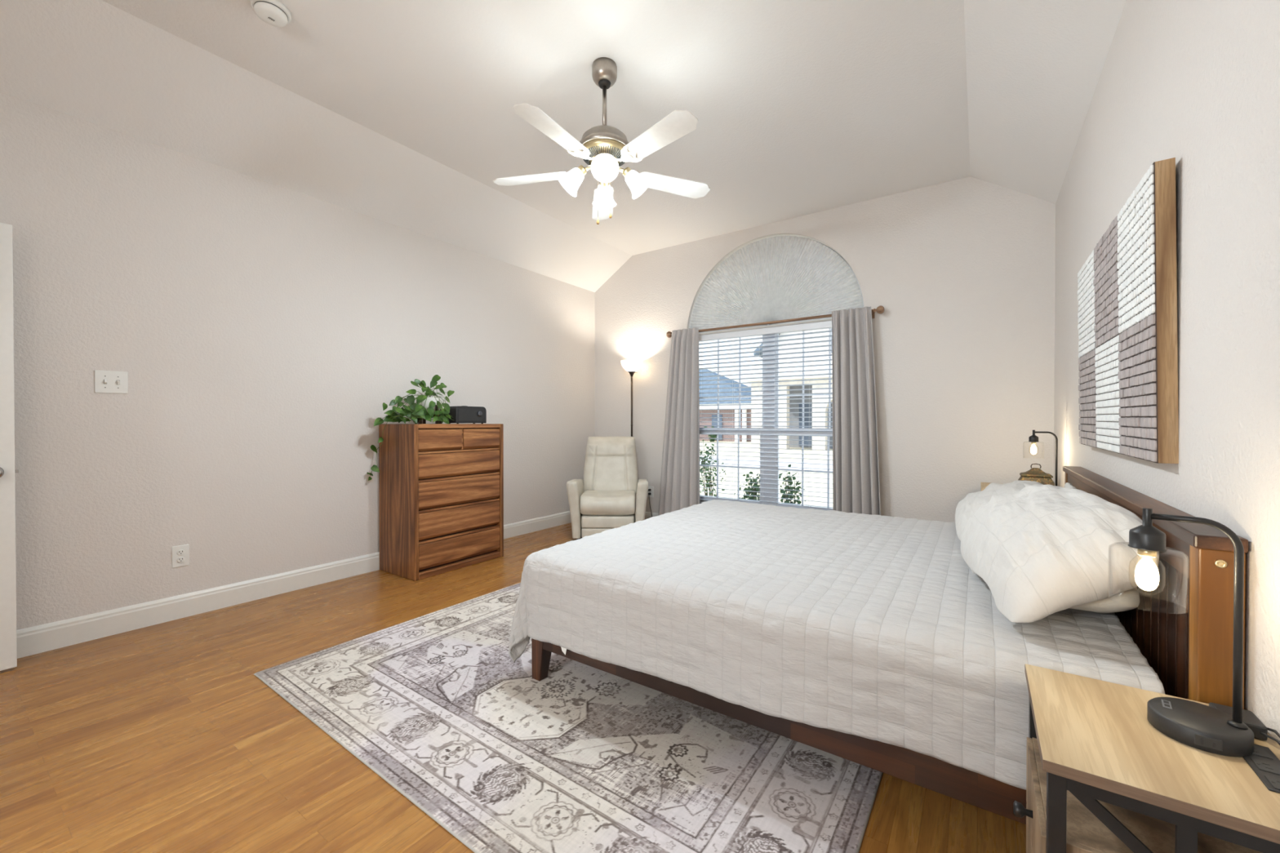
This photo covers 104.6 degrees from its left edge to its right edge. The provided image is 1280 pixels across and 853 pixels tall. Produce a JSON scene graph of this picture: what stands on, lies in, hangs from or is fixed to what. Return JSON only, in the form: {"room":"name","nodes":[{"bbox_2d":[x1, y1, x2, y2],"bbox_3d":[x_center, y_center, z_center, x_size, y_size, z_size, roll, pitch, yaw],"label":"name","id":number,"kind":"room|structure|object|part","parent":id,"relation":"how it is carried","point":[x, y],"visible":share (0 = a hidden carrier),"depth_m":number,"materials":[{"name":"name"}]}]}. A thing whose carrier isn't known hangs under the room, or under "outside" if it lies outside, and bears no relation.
{"room":"bedroom","nodes":[
{"label":"bedroom","id":0,"kind":"room"},
{"bbox_2d":[0,91,595,630],"bbox_3d":[-2.089,-0.257,3.862,0.140,2.730,5.528,0,1,34],"label":"wall","id":1,"kind":"structure","parent":0,"point":[261,331],"depth_m":3.04,"materials":[{"name":"white paint"}]},
{"bbox_2d":[94,369,128,393],"bbox_3d":[-2.826,-0.238,2.647,0.021,0.120,0.124,0,1,34],"label":"light switch","id":2,"kind":"object","parent":1,"relation":"attached to","point":[105,381],"visible":1,"depth_m":2.65,"materials":[{"name":"white plastic"}]},
{"bbox_2d":[171,544,189,568],"bbox_3d":[-2.676,0.755,2.882,0.011,0.124,0.076,0,1,34],"label":"wall outlet","id":3,"kind":"object","parent":1,"relation":"attached to","point":[180,553],"visible":1,"depth_m":2.88,"materials":[{"name":"white plastic"}]},
{"bbox_2d":[177,556,184,562],"bbox_3d":[-2.676,0.777,2.882,0.011,0.033,0.033,0,1,34],"label":"socket","id":4,"kind":"object","parent":3,"relation":"attached to","point":[180,559],"depth_m":2.88,"materials":[{"name":"white plastic"}]},
{"bbox_2d":[177,549,184,555],"bbox_3d":[-2.676,0.734,2.881,0.011,0.033,0.033,0,1,34],"label":"socket","id":5,"kind":"object","parent":3,"relation":"attached to","point":[180,552],"depth_m":2.88,"materials":[{"name":"white plastic"}]},
{"bbox_2d":[16,511,571,658],"bbox_3d":[-2.024,1.041,3.829,0.016,0.134,5.248,0,1,34],"label":"baseboard","id":6,"kind":"structure","parent":1,"relation":"attached to","point":[37,639],"depth_m":2.93,"materials":[{"name":"white wood"}]},
{"bbox_2d":[0,522,1026,852],"bbox_3d":[-0.266,1.178,2.623,4.562,0.120,5.528,0,1,34],"label":"floor","id":7,"kind":"structure","parent":0,"point":[165,737],"depth_m":1.71,"materials":[{"name":"brown wood"}]},
{"bbox_2d":[378,423,503,581],"bbox_3d":[-1.586,0.543,4.009,0.488,1.128,0.804,0,1,34],"label":"dresser","id":8,"kind":"object","parent":7,"relation":"on","point":[441,486],"visible":0.99,"depth_m":3.75,"materials":[{"name":"brown wood"}]},
{"bbox_3d":[-1.804,0.545,3.691,0.488,1.128,0.032,0,1,34],"label":"panel","id":9,"kind":"part","parent":8,"relation":"part of","materials":[{"name":"brown wood"}]},
{"bbox_2d":[367,374,454,480],"bbox_3d":[-1.728,-0.003,3.828,0.628,0.822,0.330,0,1,-42],"label":"trailing plant","id":10,"kind":"object","parent":8,"relation":"on","point":[426,410],"visible":0.99,"depth_m":3.77,"materials":[{"name":"green plant"}]},
{"bbox_3d":[-1.666,-0.163,3.932,0.154,0.135,0.154,0,1,34],"label":"pot","id":11,"kind":"part","parent":10,"relation":"part of","materials":[{"name":"white ceramic"}]},
{"bbox_2d":[417,404,442,423],"bbox_3d":[-1.666,-0.096,3.933,0.151,0.150,0.151,0,0,-11],"label":"plant pot","id":12,"kind":"object","parent":8,"relation":"on","point":[422,421],"visible":0.19,"depth_m":3.88,"materials":[{"name":"black ceramic"}]},
{"bbox_3d":[-1.594,-0.095,3.883,0.020,0.150,0.020,0,1,34],"label":"leg","id":13,"kind":"part","parent":12,"relation":"part of","materials":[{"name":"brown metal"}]},
{"bbox_3d":[-1.513,0.101,3.731,0.042,0.160,0.364,0,1,34],"label":"drawer","id":14,"kind":"part","parent":8,"relation":"part of","materials":[{"name":"brown wood"}]},
{"bbox_3d":[-1.586,-0.004,4.005,0.488,0.034,0.740,0,1,34],"label":"panel","id":15,"kind":"part","parent":8,"relation":"part of","materials":[{"name":"brown wood"}]},
{"bbox_3d":[-1.409,0.952,3.891,0.042,0.188,0.734,0,1,34],"label":"drawer","id":16,"kind":"part","parent":8,"relation":"part of","materials":[{"name":"brown wood"}]},
{"bbox_3d":[-1.409,0.729,3.889,0.042,0.197,0.734,0,1,34],"label":"drawer","id":17,"kind":"part","parent":8,"relation":"part of","materials":[{"name":"brown wood"}]},
{"bbox_3d":[-1.409,0.507,3.887,0.042,0.198,0.734,0,1,34],"label":"drawer","id":18,"kind":"part","parent":8,"relation":"part of","materials":[{"name":"brown wood"}]},
{"bbox_3d":[-1.409,0.293,3.885,0.042,0.182,0.734,0,1,34],"label":"drawer","id":19,"kind":"part","parent":8,"relation":"part of","materials":[{"name":"brown wood"}]},
{"bbox_2d":[445,405,486,423],"bbox_3d":[-1.442,-0.097,4.119,0.170,0.148,0.296,0,1,34],"label":"radio","id":20,"kind":"object","parent":8,"relation":"on","point":[460,414],"visible":0.89,"depth_m":4.05,"materials":[{"name":"black plastic"}]},
{"bbox_3d":[-1.391,-0.092,4.076,0.002,0.096,0.248,0,1,34],"label":"panel","id":21,"kind":"part","parent":20,"relation":"part of","materials":[{"name":"plastic"}]},
{"bbox_3d":[-1.301,0.099,4.041,0.042,0.160,0.352,0,1,34],"label":"drawer","id":22,"kind":"part","parent":8,"relation":"part of","materials":[{"name":"brown wood"}]},
{"bbox_3d":[-1.367,0.540,4.327,0.488,1.128,0.032,0,1,34],"label":"panel","id":23,"kind":"part","parent":8,"relation":"part of","materials":[{"name":"brown wood"}]},
{"bbox_2d":[253,582,883,852],"bbox_3d":[0.129,1.113,2.774,2.429,0.012,3.050,0,1,35],"label":"area rug","id":24,"kind":"object","parent":7,"relation":"on","point":[581,757],"visible":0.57,"depth_m":1.68,"materials":[{"name":"grey fabric"}]},
{"bbox_2d":[566,436,652,539],"bbox_3d":[-0.282,0.605,5.102,0.836,0.985,0.863,0,0,0],"label":"recliner","id":25,"kind":"object","parent":7,"relation":"on","point":[600,502],"visible":0.94,"depth_m":4.91,"materials":[{"name":"beige leather"}]},
{"bbox_3d":[-0.636,0.799,5.010,0.129,0.559,0.676,0,0,0],"label":"arm","id":26,"kind":"part","parent":25,"relation":"part of","materials":[{"name":"beige leather"}]},
{"bbox_2d":[579,490,635,515],"bbox_3d":[-0.310,0.756,4.901,0.524,0.200,0.412,0,0,0],"label":"seat cushion","id":27,"kind":"object","parent":25,"relation":"on","point":[591,502],"depth_m":4.72,"materials":[{"name":"beige leather"}]},
{"bbox_3d":[-0.310,0.963,5.045,0.510,0.210,0.528,0,0,0],"label":"frame","id":28,"kind":"part","parent":25,"relation":"part of","materials":[{"name":"beige leather"}]},
{"bbox_3d":[-0.310,0.404,5.260,0.584,0.585,0.319,0,0,0],"label":"backrest","id":29,"kind":"part","parent":25,"relation":"part of","materials":[{"name":"beige leather"}]},
{"bbox_3d":[0.016,0.799,5.010,0.129,0.559,0.676,0,0,0],"label":"arm","id":30,"kind":"part","parent":25,"relation":"part of","materials":[{"name":"beige leather"}]},
{"bbox_2d":[621,360,651,491],"bbox_3d":[-0.067,0.184,5.491,0.292,1.822,0.259,0,1,34],"label":"floor lamp","id":31,"kind":"object","parent":7,"relation":"on","point":[631,366],"visible":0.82,"depth_m":5.44,"materials":[{"name":"brown metal"}]},
{"bbox_3d":[-0.091,-0.669,5.491,0.244,0.116,0.244,0,1,34],"label":"lamp shade","id":32,"kind":"part","parent":31,"relation":"part of","materials":[{"name":"white glass"}]},
{"bbox_2d":[531,466,1248,824],"bbox_3d":[0.896,0.665,2.361,2.064,0.910,1.944,0,1,34],"label":"bed","id":33,"kind":"object","parent":7,"relation":"on","point":[1183,628],"visible":0.18,"depth_m":1.26,"materials":[{"name":"brown wood"}]},
{"bbox_3d":[-0.426,0.997,2.193,0.077,0.230,0.078,0,1,34],"label":"leg","id":34,"kind":"part","parent":33,"relation":"part of","materials":[{"name":"brown wood"}]},
{"bbox_3d":[0.374,0.877,1.616,1.947,0.190,0.028,0,1,34],"label":"rail","id":35,"kind":"part","parent":33,"relation":"part of","materials":[{"name":"brown wood"}]},
{"bbox_3d":[2.250,0.678,2.570,0.064,0.882,0.055,0,1,34],"label":"headboard post","id":36,"kind":"part","parent":33,"relation":"part of","materials":[{"name":"brown wood"}]},
{"bbox_3d":[1.708,0.554,1.802,0.030,0.622,1.822,0,1,34],"label":"headboard rail","id":37,"kind":"part","parent":33,"relation":"part of","materials":[{"name":"brown wood"}]},
{"bbox_3d":[1.188,0.691,1.022,0.064,0.882,0.055,0,1,34],"label":"headboard post","id":38,"kind":"part","parent":33,"relation":"part of","materials":[{"name":"brown wood"}]},
{"bbox_2d":[980,482,1003,491],"bbox_3d":[2.556,0.767,3.361,0.455,0.690,0.625,0,1,34],"label":"nightstand","id":39,"kind":"object","parent":7,"relation":"on","point":[983,485],"visible":0.04,"depth_m":3.59,"materials":[{"name":"beige wood"}]},
{"bbox_2d":[1017,463,1054,485],"bbox_3d":[2.696,0.337,3.368,0.187,0.171,0.135,0,1,34],"label":"trinket box","id":40,"kind":"object","parent":39,"relation":"on","point":[1034,474],"visible":0.73,"depth_m":3.33,"materials":[{"name":"brown metal"}]},
{"bbox_3d":[2.696,0.311,3.368,0.171,0.058,0.123,0,1,34],"label":"lid","id":41,"kind":"part","parent":40,"relation":"part of","materials":[{"name":"gold metal"}]},
{"bbox_2d":[1028,430,1057,486],"bbox_3d":[2.529,0.223,3.116,0.184,0.402,0.130,0,1,34],"label":"table lamp","id":42,"kind":"object","parent":39,"relation":"on","point":[1033,438],"visible":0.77,"depth_m":3.11,"materials":[{"name":"black metal"}]},
{"bbox_2d":[1028,430,1038,444],"bbox_3d":[2.498,0.067,3.138,0.052,0.090,0.052,0,1,34],"label":"socket","id":43,"kind":"object","parent":42,"relation":"attached to","point":[1033,438],"depth_m":3.13,"materials":[{"name":"black metal"}]},
{"bbox_2d":[1013,663,1279,852],"bbox_3d":[0.919,0.843,0.907,0.375,0.580,0.400,0,1,34],"label":"nightstand","id":44,"kind":"object","parent":7,"relation":"on","point":[1100,778],"visible":0.87,"depth_m":0.83,"materials":[{"name":"beige wood"}]},
{"bbox_3d":[0.777,0.781,1.004,0.031,0.028,0.028,0,1,34],"label":"knob","id":45,"kind":"part","parent":44,"relation":"part of","materials":[{"name":"black metal"}]},
{"bbox_3d":[0.794,0.936,0.993,0.010,0.148,0.328,0,1,34],"label":"drawer","id":46,"kind":"part","parent":44,"relation":"part of","materials":[{"name":"beige wood"}]},
{"bbox_3d":[0.907,0.853,1.134,0.024,0.555,0.024,0,1,34],"label":"leg","id":47,"kind":"part","parent":44,"relation":"part of","materials":[{"name":"black metal"}]},
{"bbox_3d":[0.794,0.784,0.992,0.010,0.148,0.328,0,1,34],"label":"drawer","id":48,"kind":"part","parent":44,"relation":"part of","materials":[{"name":"beige wood"}]},
{"bbox_3d":[0.703,0.856,0.837,0.024,0.555,0.024,0,1,34],"label":"leg","id":49,"kind":"part","parent":44,"relation":"part of","materials":[{"name":"black metal"}]},
{"bbox_3d":[0.929,0.805,0.899,0.322,0.455,0.378,0,1,34],"label":"metal frame","id":50,"kind":"part","parent":44,"relation":"part of","materials":[{"name":"black metal"}]},
{"bbox_2d":[1128,507,1253,757],"bbox_3d":[0.989,0.356,0.912,0.184,0.402,0.130,0,1,42],"label":"table lamp","id":51,"kind":"object","parent":44,"relation":"on","point":[1195,725],"visible":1,"depth_m":0.87,"materials":[{"name":"black plastic"}]},
{"bbox_2d":[1128,507,1167,557],"bbox_3d":[0.962,0.200,0.937,0.052,0.090,0.052,0,1,34],"label":"socket","id":52,"kind":"object","parent":51,"relation":"attached to","point":[1148,540],"depth_m":0.93,"materials":[{"name":"black metal"}]},
{"bbox_3d":[0.990,0.522,0.929,0.012,0.001,0.034,0,1,42],"label":"outlet panel","id":53,"kind":"part","parent":51,"relation":"part of","materials":[{"name":"grey plastic"}]},
{"bbox_3d":[0.972,0.540,0.846,0.032,0.018,0.004,0,1,37],"label":"usb panel","id":54,"kind":"part","parent":51,"relation":"part of","materials":[{"name":"black plastic"}]},
{"bbox_2d":[1208,702,1279,745],"bbox_3d":[1.041,0.545,0.813,0.067,0.026,0.302,0,1,34],"label":"power adapter","id":55,"kind":"object","parent":44,"relation":"on","point":[1260,731],"visible":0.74,"depth_m":0.89,"materials":[{"name":"black plastic"}]},
{"bbox_3d":[1.048,0.546,0.783,0.021,0.022,0.261,0,1,34],"label":"cord","id":56,"kind":"part","parent":55,"relation":"part of","materials":[{"name":"black plastic"}]},
{"bbox_2d":[1252,746,1273,759],"bbox_3d":[1.053,0.554,0.847,0.030,0.001,0.034,0,1,34],"label":"socket","id":57,"kind":"object","parent":44,"relation":"attached to","point":[1260,752],"depth_m":0.84,"materials":[{"name":"black plastic"}]},
{"bbox_2d":[1249,757,1279,774],"bbox_3d":[1.024,0.555,0.805,0.030,0.001,0.034,0,1,34],"label":"socket","id":58,"kind":"object","parent":44,"relation":"attached to","point":[1262,766],"depth_m":0.81,"materials":[{"name":"black plastic"}]},
{"bbox_2d":[1264,775,1279,790],"bbox_3d":[0.996,0.555,0.764,0.030,0.001,0.034,0,1,34],"label":"socket","id":59,"kind":"object","parent":44,"relation":"attached to","point":[1271,782],"depth_m":0.77,"materials":[{"name":"black plastic"}]},
{"bbox_2d":[0,0,1126,292],"bbox_3d":[-0.266,-1.831,2.598,4.562,0.480,5.528,0,1,34],"label":"ceiling","id":60,"kind":"structure","parent":0,"point":[399,113],"depth_m":2.77,"materials":[{"name":"white paint"}]},
{"bbox_2d":[249,0,291,26],"bbox_3d":[-1.700,-1.902,2.279,0.152,0.054,0.152,0,1,34],"label":"smoke detector","id":61,"kind":"object","parent":60,"relation":"attached to","point":[275,13],"visible":1,"depth_m":2.25,"materials":[{"name":"white plastic"}]},
{"bbox_2d":[493,57,710,224],"bbox_3d":[-0.203,-1.506,2.612,1.230,0.851,1.199,0,1,34],"label":"ceiling fan","id":62,"kind":"object","parent":60,"relation":"hanging from","point":[604,148],"visible":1,"depth_m":2.56,"materials":[{"name":"silver metal"}]},
{"bbox_3d":[-0.602,-1.375,2.745,0.435,0.032,0.138,0,0,12],"label":"blade","id":63,"kind":"part","parent":62,"relation":"part of","materials":[{"name":"white wood"}]},
{"bbox_3d":[-0.404,-1.371,2.290,0.138,0.032,0.435,0,1,30],"label":"blade","id":64,"kind":"part","parent":62,"relation":"part of","materials":[{"name":"white wood"}]},
{"bbox_3d":[-0.378,-1.308,2.637,0.137,0.141,0.133,0,1,34],"label":"lamp shade","id":65,"kind":"part","parent":62,"relation":"part of","materials":[{"name":"white glass"}]},
{"bbox_3d":[-0.225,-1.234,2.643,0.002,0.235,0.002,0,1,34],"label":"pull chain","id":66,"kind":"part","parent":62,"relation":"part of","materials":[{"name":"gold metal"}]},
{"bbox_3d":[-0.231,-1.377,3.075,0.138,0.032,0.435,0,0,-6],"label":"blade","id":67,"kind":"part","parent":62,"relation":"part of","materials":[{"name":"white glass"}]},
{"bbox_3d":[-0.208,-1.309,2.843,0.133,0.141,0.137,0,1,34],"label":"lamp shade","id":68,"kind":"part","parent":62,"relation":"part of","materials":[{"name":"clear glass"}]},
{"bbox_3d":[-0.172,-1.306,2.466,0.133,0.141,0.137,0,1,34],"label":"lamp shade","id":69,"kind":"part","parent":62,"relation":"part of","materials":[{"name":"white glass"}]},
{"bbox_3d":[-0.176,-1.327,2.494,0.060,0.074,0.065,0,1,34],"label":"bulb","id":70,"kind":"part","parent":62,"relation":"part of","materials":[{"name":"white glass"}]},
{"bbox_3d":[-0.001,-1.308,2.673,0.137,0.141,0.133,0,1,34],"label":"lamp shade","id":71,"kind":"part","parent":62,"relation":"part of","materials":[{"name":"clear glass"}]},
{"bbox_3d":[0.090,-1.371,2.338,0.138,0.032,0.435,0,1,-42],"label":"blade","id":72,"kind":"part","parent":62,"relation":"part of","materials":[{"name":"white wood"}]},
{"bbox_3d":[0.198,-1.375,2.823,0.435,0.032,0.138,0,1,-24],"label":"blade","id":73,"kind":"part","parent":62,"relation":"part of","materials":[{"name":"white wood"}]},
{"bbox_2d":[699,455,832,471],"bbox_3d":[-2.462,1.290,22.928,110.000,0.020,4.000,0,1,34],"label":"street","id":74,"kind":"object","parent":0,"point":[756,461],"depth_m":17.81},
{"bbox_2d":[595,176,1055,522],"bbox_3d":[1.259,-0.425,4.831,4.282,3.050,0.140,0,1,34],"label":"wall","id":75,"kind":"structure","parent":0,"point":[962,271],"depth_m":4.02,"materials":[{"name":"white paint"}]},
{"bbox_2d":[635,510,657,519],"bbox_3d":[1.215,1.034,4.779,4.250,0.134,0.016,0,1,34],"label":"baseboard","id":76,"kind":"structure","parent":75,"relation":"attached to","point":[647,514],"depth_m":5.53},
{"bbox_2d":[648,485,653,497],"bbox_3d":[0.118,0.729,5.532,0.076,0.124,0.011,0,1,34],"label":"wall outlet","id":77,"kind":"object","parent":75,"relation":"attached to","point":[651,491],"visible":0.91,"depth_m":5.52,"materials":[{"name":"white plastic"}]},
{"bbox_2d":[666,305,884,337],"bbox_3d":[1.174,-0.971,4.728,2.110,0.084,0.119,0,1,34],"label":"curtain rod","id":78,"kind":"object","parent":75,"relation":"attached to","point":[880,309],"visible":0.8,"depth_m":4.61,"materials":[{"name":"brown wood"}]},
{"bbox_2d":[657,327,699,515],"bbox_3d":[0.389,0.027,5.202,0.507,2.081,0.136,0,1,34],"label":"curtain","id":79,"kind":"object","parent":78,"relation":"hanging from","point":[679,490],"visible":0.88,"depth_m":5.14,"materials":[{"name":"grey fabric"}]},
{"bbox_2d":[831,306,880,515],"bbox_3d":[1.842,0.035,4.202,0.416,2.080,0.123,0,1,34],"label":"curtain","id":80,"kind":"object","parent":78,"relation":"hanging from","point":[855,466],"visible":0.85,"depth_m":4.19,"materials":[{"name":"grey fabric"}]},
{"bbox_2d":[699,240,863,510],"bbox_3d":[1.248,-0.491,4.812,1.800,2.702,0.158,0,1,34],"label":"window","id":81,"kind":"structure","parent":75,"relation":"in","point":[766,465],"depth_m":4.83,"materials":[{"name":"plastic"}]},
{"bbox_2d":[699,435,759,499],"bbox_3d":[0.906,0.414,5.099,0.698,0.658,0.010,0,1,34],"label":"grille","id":82,"kind":"object","parent":81,"relation":"attached to","point":[738,467],"depth_m":5.12,"materials":[{"name":"plastic"}]},
{"bbox_2d":[699,337,762,427],"bbox_3d":[0.920,-0.459,5.112,0.722,0.944,0.010,0,1,34],"label":"grille","id":83,"kind":"object","parent":81,"relation":"attached to","point":[740,342],"depth_m":5.06,"materials":[{"name":"plastic"}]},
{"bbox_3d":[0.906,0.398,5.099,0.770,0.770,0.026,0,1,34],"label":"sash","id":84,"kind":"part","parent":81,"relation":"part of","materials":[{"name":"plastic"}]},
{"bbox_3d":[0.920,-0.456,5.112,0.770,1.018,0.020,0,1,34],"label":"sash","id":85,"kind":"part","parent":81,"relation":"part of","materials":[{"name":"plastic"}]},
{"bbox_2d":[698,320,832,507],"bbox_3d":[1.246,-0.071,4.813,1.700,1.773,0.056,0,1,34],"label":"blind","id":86,"kind":"object","parent":81,"relation":"attached to","point":[811,326],"visible":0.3,"depth_m":4.80,"materials":[{"name":"plastic"}]},
{"bbox_2d":[690,235,863,335],"bbox_3d":[1.244,-1.396,4.800,1.716,0.867,0.026,0,1,34],"label":"shade","id":87,"kind":"object","parent":81,"relation":"attached to","point":[780,277],"visible":0.88,"depth_m":4.75,"materials":[{"name":"fabric"}]},
{"bbox_3d":[1.246,-0.972,4.805,1.716,0.018,0.022,0,1,34],"label":"rail","id":88,"kind":"part","parent":87,"relation":"part of","materials":[{"name":"white plastic"}]},
{"bbox_3d":[1.645,-0.452,4.614,0.770,1.018,0.020,0,1,34],"label":"sash","id":89,"kind":"part","parent":81,"relation":"part of","materials":[{"name":"plastic"}]},
{"bbox_3d":[1.632,0.402,4.601,0.770,0.770,0.026,0,1,34],"label":"sash","id":90,"kind":"part","parent":81,"relation":"part of","materials":[{"name":"plastic"}]},
{"bbox_2d":[777,328,832,428],"bbox_3d":[1.645,-0.455,4.614,0.722,0.944,0.010,0,1,34],"label":"grille","id":91,"kind":"object","parent":81,"relation":"attached to","point":[829,333],"depth_m":4.67,"materials":[{"name":"plastic"}]},
{"bbox_2d":[777,435,832,506],"bbox_3d":[1.632,0.418,4.601,0.698,0.658,0.010,0,1,34],"label":"grille","id":92,"kind":"object","parent":81,"relation":"attached to","point":[802,470],"depth_m":4.66,"materials":[{"name":"plastic"}]},
{"bbox_2d":[1053,0,1279,744],"bbox_3d":[1.557,-0.236,1.360,0.140,2.730,5.528,0,1,34],"label":"wall","id":93,"kind":"structure","parent":0,"point":[1196,83],"depth_m":1.15,"materials":[{"name":"white paint"}]},
{"bbox_2d":[1077,157,1178,463],"bbox_3d":[1.778,-0.320,1.858,0.062,0.833,1.251,0,1,34],"label":"wall art","id":94,"kind":"object","parent":93,"relation":"attached to","point":[1127,284],"visible":1,"depth_m":1.52,"materials":[{"name":"grey tile"}]},
{"bbox_3d":[1.992,-0.531,2.210,0.006,0.408,0.412,-1,0,34],"label":"tile panel","id":95,"kind":"part","parent":94,"relation":"part of","materials":[{"name":"white tile"}]},
{"bbox_3d":[1.999,-0.120,2.212,0.008,0.408,0.412,-1,0,34],"label":"tile panel","id":96,"kind":"part","parent":94,"relation":"part of","materials":[{"name":"grey tile"}]},
{"bbox_3d":[1.757,-0.525,1.869,0.008,0.408,0.412,-1,0,34],"label":"tile panel","id":97,"kind":"part","parent":94,"relation":"part of","materials":[{"name":"white tile"}]},
{"bbox_3d":[1.765,-0.114,1.870,0.006,0.408,0.412,-1,0,34],"label":"tile panel","id":98,"kind":"part","parent":94,"relation":"part of","materials":[{"name":"white tile"}]},
{"bbox_3d":[1.524,-0.519,1.526,0.006,0.408,0.412,-1,0,34],"label":"tile panel","id":99,"kind":"part","parent":94,"relation":"part of","materials":[{"name":"white tile"}]},
{"bbox_3d":[1.530,-0.109,1.529,0.008,0.408,0.412,-1,0,34],"label":"tile panel","id":100,"kind":"part","parent":94,"relation":"part of","materials":[{"name":"grey tile"}]},
{"bbox_3d":[1.433,-0.311,1.347,0.039,0.824,0.012,-1,0,34],"label":"frame","id":101,"kind":"part","parent":94,"relation":"part of","materials":[{"name":"brown wood"}]},
{"bbox_3d":[-1.790,-0.388,0.389,4.282,3.050,0.140,0,1,34],"label":"wall","id":102,"kind":"structure","parent":0,"visible":0},
{"bbox_2d":[0,222,18,671],"bbox_3d":[-3.119,0.095,1.948,0.167,2.033,0.835,0,1,34],"label":"door","id":103,"kind":"structure","parent":102,"relation":"in","point":[8,641],"depth_m":2.26,"materials":[{"name":"white wood"}]},
{"bbox_3d":[-2.924,0.208,2.233,0.167,0.062,0.062,0,1,34],"label":"knob","id":104,"kind":"part","parent":103,"relation":"part of","materials":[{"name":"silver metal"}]},
{"label":"outside","id":105,"kind":"structure","parent":0,"visible":0},
{"bbox_2d":[699,440,832,507],"bbox_3d":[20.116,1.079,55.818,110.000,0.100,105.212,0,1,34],"label":"fence","id":106,"kind":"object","parent":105,"point":[727,451],"depth_m":13.88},
{"bbox_2d":[703,426,716,441],"bbox_3d":[5.539,0.612,38.033,1.105,1.314,0.837,0,1,-22],"label":"shrub","id":107,"kind":"object","parent":106,"relation":"on","point":[712,436],"visible":0.25,"depth_m":38.04,"materials":[{"name":"green plant"}]},
{"bbox_2d":[699,440,727,497],"bbox_3d":[0.979,0.797,6.988,0.413,1.275,0.445,0,0,-13],"label":"shrub","id":108,"kind":"object","parent":106,"relation":"on","point":[704,468],"visible":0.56,"depth_m":6.96,"materials":[{"name":"green plant"}]},
{"bbox_3d":[0.950,0.797,6.976,0.256,1.275,0.229,0,0,-15],"label":"stem","id":109,"kind":"part","parent":108,"relation":"part of","materials":[{"name":"green plant"}]},
{"bbox_2d":[699,368,751,442],"bbox_3d":[5.031,-2.337,45.653,15.800,6.900,10.200,0,1,34],"label":"house","id":110,"kind":"structure","parent":106,"relation":"on","point":[706,437],"depth_m":39.44,"materials":[{"name":"brick"}]},
{"bbox_3d":[7.480,-0.100,38.107,0.240,2.550,0.300,0,1,34],"label":"porch post","id":111,"kind":"part","parent":110,"relation":"part of","materials":[{"name":"white paint"}]},
{"bbox_3d":[7.975,-0.097,37.768,0.240,2.550,0.300,0,1,34],"label":"porch post","id":112,"kind":"part","parent":110,"relation":"part of","materials":[{"name":"white paint"}]},
{"bbox_2d":[733,471,759,501],"bbox_3d":[1.287,0.971,5.688,0.408,0.947,0.385,0,1,23],"label":"shrub","id":113,"kind":"object","parent":106,"relation":"on","point":[755,486],"visible":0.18,"depth_m":5.64,"materials":[{"name":"green plant"}]},
{"bbox_3d":[1.305,0.994,5.704,0.213,0.900,0.149,0,1,-39],"label":"stem","id":114,"kind":"part","parent":113,"relation":"part of","materials":[{"name":"green plant"}]},
{"bbox_2d":[740,328,832,450],"bbox_3d":[11.850,-3.458,30.045,8.300,9.400,9.800,0,1,34],"label":"house","id":115,"kind":"structure","parent":106,"relation":"on","point":[819,386],"depth_m":28.13,"materials":[{"name":"stone"}]},
{"bbox_3d":[9.717,-0.097,28.644,1.000,2.500,0.070,0,1,34],"label":"door","id":116,"kind":"part","parent":115,"relation":"part of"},
{"bbox_2d":[778,464,805,505],"bbox_3d":[1.691,0.937,5.568,0.329,1.017,0.388,0,1,-44],"label":"shrub","id":117,"kind":"object","parent":106,"relation":"on","point":[787,488],"visible":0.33,"depth_m":5.56,"materials":[{"name":"green plant"}]},
{"bbox_3d":[1.686,0.985,5.578,0.123,0.922,0.175,0,1,-30],"label":"stem","id":118,"kind":"part","parent":117,"relation":"part of","materials":[{"name":"green plant"}]},
{"bbox_3d":[0.836,0.693,2.403,1.985,0.231,1.830,0,1,34],"label":"mattress","id":119,"kind":"object","parent":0,"visible":0},
{"bbox_2d":[508,499,1164,790],"bbox_3d":[0.819,0.797,2.415,2.049,0.510,1.999,0,1,34],"label":"quilt","id":120,"kind":"object","parent":119,"relation":"on","point":[879,628],"visible":0.84,"depth_m":1.62,"materials":[{"name":"white fabric"}]},
{"bbox_2d":[955,480,1043,540],"bbox_3d":[1.747,0.396,2.357,0.425,0.271,0.793,0,1,34],"label":"pillow sham","id":121,"kind":"object","parent":120,"relation":"on","point":[965,508],"visible":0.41,"depth_m":2.30,"materials":[{"name":"white fabric"}]},
{"bbox_2d":[960,484,1159,622],"bbox_3d":[1.313,0.364,1.616,0.387,0.331,0.845,0,1,24],"label":"pillow sham","id":122,"kind":"object","parent":120,"relation":"on","point":[1041,551],"visible":0.98,"depth_m":1.34,"materials":[{"name":"white fabric"}]},
{"bbox_2d":[1063,482,1076,488],"bbox_3d":[1.674,0.386,1.886,0.084,0.306,0.516,0,1,34],"label":"pillow","id":123,"kind":"object","parent":120,"relation":"on","point":[1067,485],"visible":0.02,"depth_m":1.98,"materials":[{"name":"grey fabric"}]},
{"bbox_2d":[1070,586,1139,613],"bbox_3d":[1.384,0.447,1.704,0.361,0.171,0.819,0,1,34],"label":"pillow","id":124,"kind":"object","parent":120,"relation":"on","point":[1127,600],"visible":0.06,"depth_m":1.31,"materials":[{"name":"beige fabric"}]}
]}

